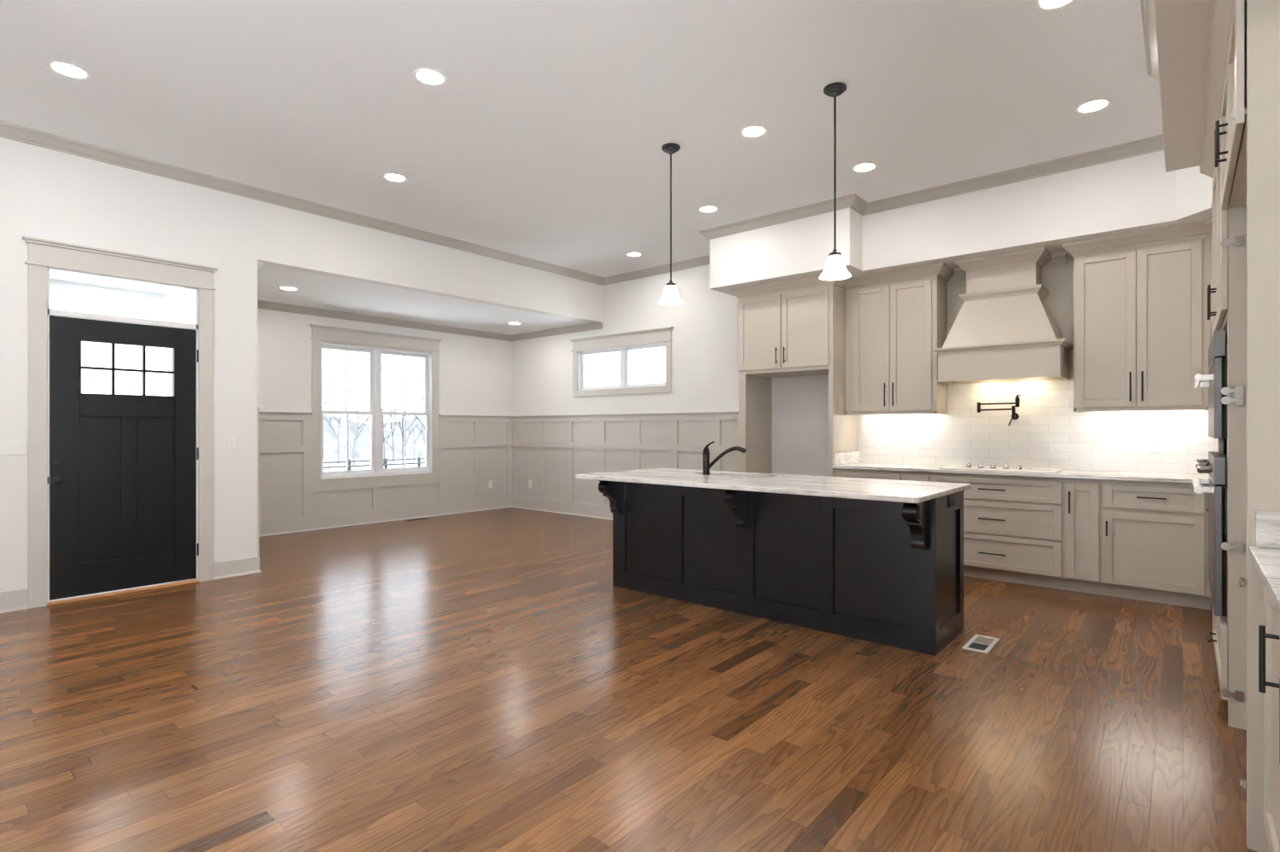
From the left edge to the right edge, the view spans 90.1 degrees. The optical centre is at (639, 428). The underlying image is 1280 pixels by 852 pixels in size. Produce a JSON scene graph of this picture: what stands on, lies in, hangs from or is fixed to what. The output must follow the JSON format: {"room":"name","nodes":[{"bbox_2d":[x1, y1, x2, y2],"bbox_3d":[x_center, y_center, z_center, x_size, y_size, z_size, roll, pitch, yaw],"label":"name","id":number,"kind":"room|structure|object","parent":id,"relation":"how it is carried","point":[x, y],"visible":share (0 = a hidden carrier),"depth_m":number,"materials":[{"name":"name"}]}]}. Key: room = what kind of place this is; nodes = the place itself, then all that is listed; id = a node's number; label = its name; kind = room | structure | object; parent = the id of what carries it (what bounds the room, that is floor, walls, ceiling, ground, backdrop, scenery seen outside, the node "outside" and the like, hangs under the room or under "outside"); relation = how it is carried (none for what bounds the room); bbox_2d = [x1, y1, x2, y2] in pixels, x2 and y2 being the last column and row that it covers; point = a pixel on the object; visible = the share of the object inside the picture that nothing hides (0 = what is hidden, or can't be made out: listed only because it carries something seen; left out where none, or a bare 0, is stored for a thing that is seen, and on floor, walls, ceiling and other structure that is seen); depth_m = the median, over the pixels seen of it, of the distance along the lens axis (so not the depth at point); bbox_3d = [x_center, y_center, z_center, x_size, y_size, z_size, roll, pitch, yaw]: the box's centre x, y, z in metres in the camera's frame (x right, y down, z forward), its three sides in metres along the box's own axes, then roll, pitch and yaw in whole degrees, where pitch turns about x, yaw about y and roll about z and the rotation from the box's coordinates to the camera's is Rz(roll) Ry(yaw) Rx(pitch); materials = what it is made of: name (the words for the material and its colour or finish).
{"room":"open-plan kitchen","nodes":[
{"label":"open-plan kitchen","id":0,"kind":"room"},
{"bbox_2d":[171,290,191,395],"bbox_3d":[-4.231,-0.107,6.253,1.893,2.749,0.140,0,0,40],"label":"wall","id":1,"kind":"structure","parent":0,"point":[181,300],"depth_m":6.60,"materials":[{"name":"white paint"}]},
{"bbox_2d":[257,405,262,556],"bbox_3d":[-4.107,0.534,6.267,2.027,1.466,0.042,0,0,40],"label":"wainscot","id":2,"kind":"structure","parent":1,"relation":"attached to","point":[258,407],"depth_m":5.61,"materials":[{"name":"grey paint"}]},
{"bbox_2d":[0,137,603,592],"bbox_3d":[-3.540,-0.409,5.497,0.140,3.353,9.190,0,0,40],"label":"wall","id":3,"kind":"structure","parent":0,"point":[46,194],"depth_m":5.37,"materials":[{"name":"white paint"}]},
{"bbox_2d":[0,438,27,455],"bbox_3d":[-4.354,0.127,4.417,0.017,0.117,0.165,0,0,40],"label":"light switch","id":4,"kind":"object","parent":3,"relation":"attached to","point":[8,446],"visible":1,"depth_m":4.43,"materials":[{"name":"white plastic"}]},
{"bbox_2d":[0,588,28,613],"bbox_3d":[-5.374,1.196,3.211,0.026,0.142,3.331,0,0,40],"label":"baseboard","id":5,"kind":"structure","parent":3,"relation":"attached to","point":[12,601],"depth_m":4.42,"materials":[{"name":"grey paint"}]},
{"bbox_2d":[22,235,218,609],"bbox_3d":[-3.972,-0.035,4.941,0.200,2.605,1.180,0,0,40],"label":"door","id":6,"kind":"structure","parent":3,"relation":"in","point":[120,487],"depth_m":4.86,"materials":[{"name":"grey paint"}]},
{"bbox_2d":[226,436,237,450],"bbox_3d":[-3.478,0.127,5.448,0.017,0.117,0.078,0,0,40],"label":"light switch","id":7,"kind":"object","parent":3,"relation":"attached to","point":[232,440],"visible":1,"depth_m":5.45,"materials":[{"name":"white plastic"}]},
{"bbox_2d":[213,556,261,580],"bbox_3d":[-3.503,1.196,5.519,0.166,0.142,0.366,0,0,40],"label":"baseboard","id":8,"kind":"structure","parent":3,"relation":"attached to","point":[231,568],"depth_m":5.46,"materials":[{"name":"grey paint"}]},
{"bbox_2d":[257,260,602,341],"bbox_3d":[-2.716,-1.440,7.942,2.013,0.084,4.397,0,0,40],"label":"crown molding","id":9,"kind":"structure","parent":3,"relation":"attached to","point":[261,305],"depth_m":8.91,"materials":[{"name":"grey paint"}]},
{"bbox_2d":[168,293,511,479],"bbox_3d":[-3.536,-0.107,8.639,0.140,2.749,4.677,0,0,40],"label":"wall","id":10,"kind":"structure","parent":0,"point":[475,373],"depth_m":8.59,"materials":[{"name":"white paint"}]},
{"bbox_2d":[308,324,442,487],"bbox_3d":[-3.526,-0.272,8.610,0.194,2.019,1.829,0,0,40],"label":"window","id":11,"kind":"structure","parent":10,"relation":"in","point":[376,344],"depth_m":8.57,"materials":[{"name":"grey paint"}]},
{"bbox_2d":[424,415,425,466],"bbox_3d":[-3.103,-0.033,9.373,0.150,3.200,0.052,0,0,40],"label":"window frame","id":12,"kind":"structure","parent":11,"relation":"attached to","point":[425,416],"depth_m":9.39,"materials":[{"name":"grey"}]},
{"bbox_2d":[259,411,511,536],"bbox_3d":[-3.467,0.534,8.580,0.042,1.466,4.397,0,0,40],"label":"wainscot","id":13,"kind":"structure","parent":10,"relation":"attached to","point":[474,450],"depth_m":8.56,"materials":[{"name":"grey paint"}]},
{"bbox_2d":[488,481,492,488],"bbox_3d":[-2.329,0.877,9.940,0.008,0.117,0.072,0,0,40],"label":"power outlet","id":14,"kind":"object","parent":13,"relation":"attached to","point":[490,483],"visible":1,"depth_m":9.93,"materials":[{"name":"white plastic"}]},
{"bbox_2d":[257,264,592,335],"bbox_3d":[-2.815,-1.557,8.026,2.033,0.150,4.677,0,0,40],"label":"ceiling","id":15,"kind":"structure","parent":0,"point":[318,291],"depth_m":7.62,"materials":[{"name":"white paint"}]},
{"bbox_2d":[278,286,298,290],"bbox_3d":[-3.722,-1.479,6.758,0.192,0.006,0.192,0,0,40],"label":"recessed light","id":16,"kind":"object","parent":15,"relation":"in","point":[288,288],"visible":1,"depth_m":6.76,"materials":[{"name":"white plastic"}]},
{"bbox_2d":[507,322,521,325],"bbox_3d":[-1.770,-1.479,9.010,0.192,0.006,0.192,0,0,40],"label":"recessed light","id":17,"kind":"object","parent":15,"relation":"in","point":[512,323],"visible":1,"depth_m":9.03,"materials":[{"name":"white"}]},
{"bbox_2d":[0,0,1163,277],"bbox_3d":[-0.825,-2.161,3.188,7.267,0.150,9.470,0,0,40],"label":"ceiling","id":18,"kind":"structure","parent":0,"point":[544,136],"depth_m":4.06,"materials":[{"name":"white paint"}]},
{"bbox_2d":[46,60,90,79],"bbox_3d":[-3.322,-2.083,3.715,0.192,0.006,0.192,0,0,40],"label":"recessed light","id":19,"kind":"object","parent":18,"relation":"in","point":[66,69],"visible":1,"depth_m":3.71,"materials":[{"name":"white paint"}]},
{"bbox_2d":[382,173,407,182],"bbox_3d":[-2.036,-2.083,5.308,0.192,0.006,0.192,0,0,40],"label":"recessed light","id":20,"kind":"object","parent":18,"relation":"in","point":[396,177],"visible":1,"depth_m":5.31,"materials":[{"name":"white"}]},
{"bbox_2d":[413,67,447,86],"bbox_3d":[-1.245,-2.083,3.788,0.192,0.006,0.192,0,0,40],"label":"recessed light","id":21,"kind":"object","parent":18,"relation":"in","point":[423,75],"visible":1,"depth_m":3.78,"materials":[{"name":"white"}]},
{"bbox_2d":[626,251,641,256],"bbox_3d":[-0.071,-2.083,7.648,0.192,0.006,0.192,0,0,40],"label":"recessed light","id":22,"kind":"object","parent":18,"relation":"in","point":[633,253],"visible":1,"depth_m":7.65,"materials":[{"name":"white plastic"}]},
{"bbox_2d":[657,143,683,305],"bbox_3d":[0.229,-1.507,4.736,0.192,1.158,0.192,0,0,40],"label":"pendant light","id":23,"kind":"object","parent":18,"relation":"hanging from","point":[671,296],"visible":1,"depth_m":4.72,"materials":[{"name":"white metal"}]},
{"bbox_2d":[698,205,718,213],"bbox_3d":[0.649,-2.083,6.071,0.192,0.006,0.192,0,0,40],"label":"recessed light","id":24,"kind":"object","parent":18,"relation":"in","point":[706,209],"visible":1,"depth_m":6.07,"materials":[{"name":"white plastic"}]},
{"bbox_2d":[739,124,767,138],"bbox_3d":[0.797,-2.083,4.484,0.192,0.006,0.192,0,0,40],"label":"recessed light","id":25,"kind":"object","parent":18,"relation":"in","point":[755,130],"visible":1,"depth_m":4.48,"materials":[{"name":"white"}]},
{"bbox_2d":[818,81,851,280],"bbox_3d":[1.195,-1.507,3.915,0.192,1.158,0.192,0,0,40],"label":"pendant light","id":26,"kind":"object","parent":18,"relation":"hanging from","point":[834,269],"visible":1,"depth_m":3.91,"materials":[{"name":"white glass"}]},
{"bbox_2d":[851,162,877,172],"bbox_3d":[1.793,-2.083,5.099,0.192,0.006,0.192,0,0,40],"label":"recessed light","id":27,"kind":"object","parent":18,"relation":"in","point":[862,167],"visible":1,"depth_m":5.09,"materials":[{"name":"white"}]},
{"bbox_2d":[1035,0,1075,11],"bbox_3d":[2.023,-2.083,3.090,0.192,0.006,0.192,0,0,40],"label":"recessed light","id":28,"kind":"object","parent":18,"relation":"in","point":[1043,5],"visible":1,"depth_m":3.13,"materials":[{"name":"white"}]},
{"bbox_2d":[1075,98,1111,113],"bbox_3d":[2.930,-2.083,4.128,0.192,0.006,0.192,0,0,40],"label":"recessed light","id":29,"kind":"object","parent":18,"relation":"in","point":[1095,105],"visible":1,"depth_m":4.12,"materials":[{"name":"white"}]},
{"bbox_2d":[0,507,1257,851],"bbox_3d":[-1.599,1.327,3.847,9.300,0.120,9.470,0,0,40],"label":"floor","id":30,"kind":"structure","parent":0,"point":[479,681],"depth_m":2.83,"materials":[{"name":"brown wood"}]},
{"bbox_2d":[407,517,428,521],"bbox_3d":[-3.087,1.264,8.859,0.090,0.006,0.300,0,0,40],"label":"floor vent","id":31,"kind":"object","parent":30,"relation":"in","point":[421,518],"visible":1,"depth_m":8.87,"materials":[{"name":"brown"}]},
{"bbox_2d":[598,480,963,656],"bbox_3d":[0.835,0.825,4.476,2.452,0.884,0.831,0,0,40],"label":"kitchen island","id":32,"kind":"object","parent":30,"relation":"on","point":[887,573],"visible":0.87,"depth_m":4.08,"materials":[{"name":"black paint"}]},
{"bbox_2d":[575,468,970,503],"bbox_3d":[0.798,0.367,4.456,2.513,0.030,1.067,0,0,40],"label":"island countertop","id":33,"kind":"structure","parent":32,"relation":"on","point":[909,491],"depth_m":4.06,"materials":[{"name":"white stone"}]},
{"bbox_2d":[702,441,746,475],"bbox_3d":[0.633,0.224,4.792,0.340,0.256,0.062,0,0,20],"label":"faucet","id":34,"kind":"object","parent":33,"relation":"on","point":[706,465],"visible":1,"depth_m":4.81,"materials":[{"name":"black metal"}]},
{"bbox_2d":[948,494,954,508],"bbox_3d":[1.845,0.433,3.781,0.006,0.068,0.122,0,0,40],"label":"power outlet","id":35,"kind":"object","parent":32,"relation":"attached to","point":[951,497],"depth_m":3.76,"materials":[{"name":"black plastic"}]},
{"bbox_2d":[949,497,954,505],"bbox_3d":[1.849,0.433,3.778,0.003,0.038,0.088,0,0,40],"label":"receptacle","id":36,"kind":"object","parent":32,"relation":"attached to","point":[951,499],"depth_m":3.78,"materials":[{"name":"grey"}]},
{"bbox_2d":[728,274,857,477],"bbox_3d":[1.630,-0.106,6.683,1.202,2.747,0.686,0,0,40],"label":"refrigerator surround","id":37,"kind":"object","parent":30,"relation":"on","point":[796,327],"visible":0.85,"depth_m":6.47,"materials":[{"name":"beige paint"}]},
{"bbox_2d":[833,468,902,480],"bbox_3d":[2.286,0.826,6.145,0.644,0.883,0.652,0,0,40],"label":"base cabinet","id":38,"kind":"object","parent":30,"relation":"on","point":[879,474],"visible":0.16,"depth_m":5.91,"materials":[{"name":"beige paint"}]},
{"bbox_2d":[902,471,930,482],"bbox_3d":[2.619,0.826,5.861,0.232,0.883,0.652,0,0,40],"label":"base cabinet","id":39,"kind":"object","parent":30,"relation":"on","point":[912,476],"visible":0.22,"depth_m":5.64,"materials":[{"name":"beige paint"}]},
{"bbox_2d":[961,634,999,654],"bbox_3d":[2.002,1.264,3.746,0.130,0.006,0.318,0,0,40],"label":"floor vent","id":40,"kind":"object","parent":30,"relation":"in","point":[979,643],"visible":1,"depth_m":3.74,"materials":[{"name":"white metal"}]},
{"bbox_2d":[930,472,1065,590],"bbox_3d":[3.083,0.826,5.467,0.985,0.883,0.652,0,0,40],"label":"base cabinet","id":41,"kind":"object","parent":30,"relation":"on","point":[1014,526],"visible":0.71,"depth_m":5.16,"materials":[{"name":"beige paint"}]},
{"bbox_2d":[1064,478,1101,595],"bbox_3d":[3.546,0.826,5.073,0.232,0.883,0.652,0,0,40],"label":"base cabinet","id":42,"kind":"object","parent":30,"relation":"on","point":[1082,497],"visible":0.94,"depth_m":4.86,"materials":[{"name":"beige paint"}]},
{"bbox_2d":[1100,479,1210,610],"bbox_3d":[3.870,0.826,4.798,0.618,0.883,0.652,0,0,40],"label":"base cabinet","id":43,"kind":"object","parent":30,"relation":"on","point":[1154,535],"visible":0.95,"depth_m":4.59,"materials":[{"name":"beige paint"}]},
{"bbox_2d":[1192,88,1246,730],"bbox_3d":[3.083,-0.106,2.981,0.760,2.747,1.186,0,0,40],"label":"tall cabinet","id":44,"kind":"object","parent":30,"relation":"on","point":[1226,468],"visible":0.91,"depth_m":2.72,"materials":[{"name":"beige paint"}]},
{"bbox_2d":[1192,451,1227,616],"bbox_3d":[3.026,0.479,2.989,0.662,0.703,0.875,0,0,40],"label":"oven","id":45,"kind":"object","parent":44,"relation":"in","point":[1216,465],"depth_m":2.82,"materials":[{"name":"silver metal"}]},
{"bbox_2d":[1192,330,1227,438],"bbox_3d":[3.027,-0.194,2.989,0.660,0.478,0.875,0,0,40],"label":"oven","id":46,"kind":"object","parent":44,"relation":"in","point":[1217,376],"depth_m":2.82,"materials":[{"name":"silver metal"}]},
{"bbox_2d":[1239,0,1279,851],"bbox_3d":[2.031,-0.106,1.718,0.726,2.747,0.101,0,0,40],"label":"end panel","id":47,"kind":"object","parent":30,"relation":"on","point":[1263,16],"visible":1,"depth_m":1.91,"materials":[{"name":"beige paint"}]},
{"bbox_2d":[1258,585,1279,851],"bbox_3d":[1.524,0.826,1.065,0.654,0.883,1.698,0,0,40],"label":"base cabinet","id":48,"kind":"object","parent":30,"relation":"on","point":[1269,633],"visible":0.75,"depth_m":1.75,"materials":[{"name":"beige paint"}]},
{"bbox_2d":[1248,546,1279,615],"bbox_3d":[1.526,0.368,1.064,0.648,0.030,1.698,0,0,40],"label":"countertop","id":49,"kind":"structure","parent":48,"relation":"on","point":[1266,561],"depth_m":1.63,"materials":[{"name":"white stone"}]},
{"bbox_2d":[1255,510,1279,549],"bbox_3d":[2.073,0.299,1.695,0.633,0.108,0.029,0,0,40],"label":"side splash","id":50,"kind":"object","parent":49,"relation":"on","point":[1267,523],"visible":1,"depth_m":1.87,"materials":[{"name":"white stone"}]},
{"bbox_3d":[3.999,0.826,4.001,0.686,0.883,1.699,0,0,40],"label":"base cabinet","id":51,"kind":"object","parent":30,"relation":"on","visible":0},
{"bbox_2d":[832,462,1208,486],"bbox_3d":[2.981,0.368,4.865,3.356,0.030,1.701,0,0,40],"label":"countertop","id":52,"kind":"structure","parent":51,"relation":"on","point":[1106,475],"depth_m":5.04,"materials":[{"name":"white stone"}]},
{"bbox_2d":[832,451,860,465],"bbox_3d":[2.056,0.295,6.349,0.028,0.116,0.619,0,0,40],"label":"side splash","id":53,"kind":"object","parent":52,"relation":"on","point":[840,458],"visible":1,"depth_m":6.30,"materials":[{"name":"white stone"}]},
{"bbox_2d":[939,463,1063,473],"bbox_3d":[3.082,0.324,5.462,0.850,0.058,0.485,0,0,40],"label":"cooktop","id":54,"kind":"object","parent":52,"relation":"in","point":[968,467],"visible":1,"depth_m":5.31,"materials":[{"name":"silver metal"}]},
{"bbox_2d":[512,264,1162,477],"bbox_3d":[1.476,-0.409,7.356,9.160,3.353,0.140,0,0,40],"label":"wall","id":55,"kind":"structure","parent":0,"point":[705,332],"depth_m":8.00,"materials":[{"name":"white paint"}]},
{"bbox_2d":[570,326,673,396],"bbox_3d":[-0.252,-0.877,8.789,1.864,0.834,0.194,0,0,40],"label":"window","id":56,"kind":"structure","parent":55,"relation":"in","point":[624,343],"depth_m":8.75,"materials":[{"name":"grey paint"}]},
{"bbox_2d":[512,411,738,520],"bbox_3d":[-0.317,0.534,8.761,4.588,1.466,0.042,0,0,40],"label":"wainscot","id":57,"kind":"structure","parent":55,"relation":"attached to","point":[549,451],"depth_m":9.03,"materials":[{"name":"grey paint"}]},
{"bbox_2d":[528,480,531,488],"bbox_3d":[-1.717,0.872,9.969,0.072,0.117,0.008,0,0,40],"label":"power outlet","id":58,"kind":"object","parent":57,"relation":"attached to","point":[529,481],"visible":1,"depth_m":9.97,"materials":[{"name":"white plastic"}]},
{"bbox_2d":[798,435,805,446],"bbox_3d":[1.778,0.137,7.001,0.072,0.117,0.008,0,0,40],"label":"power outlet","id":59,"kind":"object","parent":55,"relation":"attached to","point":[801,438],"visible":1,"depth_m":7.00,"materials":[{"name":"white plastic"}]},
{"bbox_2d":[843,262,954,415],"bbox_3d":[2.479,-0.806,6.147,0.934,1.347,0.401,0,0,40],"label":"upper cabinet","id":60,"kind":"object","parent":55,"relation":"attached to","point":[895,320],"visible":0.99,"depth_m":6.02,"materials":[{"name":"beige paint"}]},
{"bbox_2d":[932,247,1073,384],"bbox_3d":[3.119,-0.945,5.500,1.025,1.073,0.559,0,0,40],"label":"range hood","id":61,"kind":"object","parent":55,"relation":"attached to","point":[1003,328],"depth_m":5.42,"materials":[{"name":"beige paint"}]},
{"bbox_2d":[860,379,1217,475],"bbox_3d":[3.541,-0.031,5.501,3.331,0.768,0.010,0,0,40],"label":"backsplash","id":62,"kind":"structure","parent":55,"relation":"attached to","point":[1047,433],"depth_m":5.58,"materials":[{"name":"white tile"}]},
{"bbox_2d":[921,436,929,448],"bbox_3d":[2.752,0.134,6.160,0.072,0.117,0.008,0,0,40],"label":"power outlet","id":63,"kind":"object","parent":62,"relation":"attached to","point":[925,439],"visible":1,"depth_m":6.16,"materials":[{"name":"white plastic"}]},
{"bbox_2d":[977,395,1021,425],"bbox_3d":[3.195,-0.154,5.672,0.358,0.268,0.179,0,0,40],"label":"pot filler","id":64,"kind":"object","parent":62,"relation":"attached to","point":[1015,416],"visible":1,"depth_m":5.63,"materials":[{"name":"black metal"}]},
{"bbox_2d":[1060,218,1212,413],"bbox_3d":[3.866,-0.806,4.845,1.105,1.347,0.589,0,0,40],"label":"upper cabinet","id":65,"kind":"object","parent":55,"relation":"attached to","point":[1142,325],"visible":0.94,"depth_m":4.83,"materials":[{"name":"beige paint"}]},
{"bbox_2d":[709,0,1213,296],"bbox_3d":[1.662,-1.784,4.290,4.626,0.604,4.290,0,0,40],"label":"soffit","id":66,"kind":"structure","parent":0,"point":[1166,188],"depth_m":5.12,"materials":[{"name":"white paint"}]},
{"bbox_2d":[0,120,709,285],"bbox_3d":[-2.587,-2.044,4.687,2.361,0.084,9.190,0,0,40],"label":"crown molding","id":67,"kind":"structure","parent":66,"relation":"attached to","point":[8,130],"depth_m":5.74,"materials":[{"name":"grey paint"}]},
{"bbox_2d":[698,134,1163,240],"bbox_3d":[2.354,-2.044,5.848,3.828,0.084,0.840,0,0,40],"label":"crown molding","id":68,"kind":"structure","parent":66,"relation":"attached to","point":[1152,144],"depth_m":5.45,"materials":[{"name":"grey paint"}]},
{"bbox_2d":[1140,0,1159,80],"bbox_3d":[2.174,-2.044,2.736,0.082,0.084,2.585,0,0,40],"label":"crown molding","id":69,"kind":"structure","parent":66,"relation":"attached to","point":[1147,6],"depth_m":3.34,"materials":[{"name":"grey paint"}]},
{"bbox_3d":[1.890,-0.409,0.880,0.140,3.353,9.190,0,0,40],"label":"wall","id":70,"kind":"structure","parent":0,"visible":0},
{"bbox_2d":[1210,235,1212,343],"bbox_3d":[4.014,-0.763,3.989,0.646,1.260,1.678,0,0,40],"label":"upper cabinet","id":71,"kind":"object","parent":70,"relation":"attached to","point":[1211,237],"visible":0.02,"depth_m":4.59,"materials":[{"name":"beige paint"}]},
{"bbox_2d":[1204,0,1246,209],"bbox_3d":[2.390,-1.205,2.139,0.726,0.549,1.020,0,0,40],"label":"upper cabinet","id":72,"kind":"object","parent":70,"relation":"attached to","point":[1225,78],"visible":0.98,"depth_m":2.29,"materials":[{"name":"beige paint"}]},
{"label":"outside","id":73,"kind":"structure","parent":0,"visible":0},
{"bbox_2d":[323,457,424,471],"bbox_3d":[-25.710,2.442,61.234,101.500,1.650,180.000,0,0,40],"label":"field","id":74,"kind":"structure","parent":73,"point":[410,461],"depth_m":54.05,"materials":[{"name":"grey"}]},
{"bbox_2d":[321,388,336,415],"bbox_3d":[-23.373,-0.055,45.985,2.802,6.632,3.155,0,0,26],"label":"bare tree","id":75,"kind":"object","parent":74,"relation":"on","point":[324,403],"visible":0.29,"depth_m":46.41,"materials":[{"name":"black plant"}]},
{"bbox_2d":[322,394,345,464],"bbox_3d":[-26.442,-0.149,54.474,2.803,6.634,3.156,0,0,-20],"label":"bare tree","id":76,"kind":"object","parent":74,"relation":"on","point":[335,402],"visible":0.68,"depth_m":54.57,"materials":[{"name":"black plant"}]},
{"bbox_2d":[344,385,390,465],"bbox_3d":[-21.860,-0.270,51.496,4.669,6.995,2.216,0,0,21],"label":"bare tree","id":77,"kind":"object","parent":74,"relation":"on","point":[358,388],"visible":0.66,"depth_m":51.48,"materials":[{"name":"black plant"}]},
{"bbox_2d":[323,414,424,460],"bbox_3d":[-24.184,0.617,79.625,20.000,5.500,150.000,0,0,40],"label":"hill woods","id":78,"kind":"object","parent":74,"relation":"on","point":[362,450],"visible":0.04,"depth_m":63.67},
{"bbox_2d":[323,457,424,472],"bbox_3d":[-14.396,2.677,44.790,0.200,1.380,45.760,0,0,40],"label":"fence","id":79,"kind":"object","parent":74,"relation":"on","point":[385,460],"visible":0.11,"depth_m":41.03,"materials":[{"name":"black paint"}]},
{"bbox_2d":[357,355,407,468],"bbox_3d":[-18.579,-0.984,46.784,2.297,8.598,3.733,0,0,30],"label":"bare tree","id":80,"kind":"object","parent":74,"relation":"on","point":[395,410],"visible":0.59,"depth_m":47.16,"materials":[{"name":"black plant"}]},
{"bbox_2d":[369,406,398,462],"bbox_3d":[-22.227,0.566,56.990,2.492,5.234,2.875,0,0,24],"label":"bare tree","id":81,"kind":"object","parent":74,"relation":"on","point":[392,448],"visible":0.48,"depth_m":57.22,"materials":[{"name":"black plant"}]},
{"bbox_2d":[389,386,418,466],"bbox_3d":[-19.059,-0.058,51.159,2.102,6.635,4.428,0,0,4],"label":"bare tree","id":82,"kind":"object","parent":74,"relation":"on","point":[410,386],"visible":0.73,"depth_m":52.17,"materials":[{"name":"black plant"}]},
{"bbox_2d":[401,395,424,458],"bbox_3d":[-21.807,-0.188,61.770,2.906,6.692,1.788,0,0,15],"label":"bare tree","id":83,"kind":"object","parent":74,"relation":"on","point":[413,439],"visible":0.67,"depth_m":61.58,"materials":[{"name":"black plant"}]},
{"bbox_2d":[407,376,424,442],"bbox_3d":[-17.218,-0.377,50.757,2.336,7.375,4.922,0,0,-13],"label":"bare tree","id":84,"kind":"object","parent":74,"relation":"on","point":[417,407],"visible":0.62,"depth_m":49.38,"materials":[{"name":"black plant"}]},
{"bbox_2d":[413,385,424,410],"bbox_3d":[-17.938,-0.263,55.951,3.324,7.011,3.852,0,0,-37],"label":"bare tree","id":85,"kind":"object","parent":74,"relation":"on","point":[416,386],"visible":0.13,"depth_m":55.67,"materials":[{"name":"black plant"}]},
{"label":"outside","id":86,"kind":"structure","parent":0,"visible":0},
{"bbox_2d":[49,272,177,295],"bbox_3d":[-5.804,-1.513,4.773,2.373,0.140,4.153,0,0,40],"label":"ceiling","id":87,"kind":"structure","parent":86,"point":[53,276],"depth_m":6.40,"materials":[{"name":"grey"}]},
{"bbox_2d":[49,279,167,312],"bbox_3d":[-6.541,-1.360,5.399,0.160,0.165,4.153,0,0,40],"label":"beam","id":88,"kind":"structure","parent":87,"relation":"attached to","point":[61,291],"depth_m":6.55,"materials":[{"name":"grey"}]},
{"bbox_2d":[97,280,122,285],"bbox_3d":[-5.251,-1.440,6.328,0.192,0.006,0.192,0,0,40],"label":"recessed light","id":89,"kind":"object","parent":87,"relation":"in","point":[107,282],"visible":1,"depth_m":6.32,"materials":[{"name":"white"}]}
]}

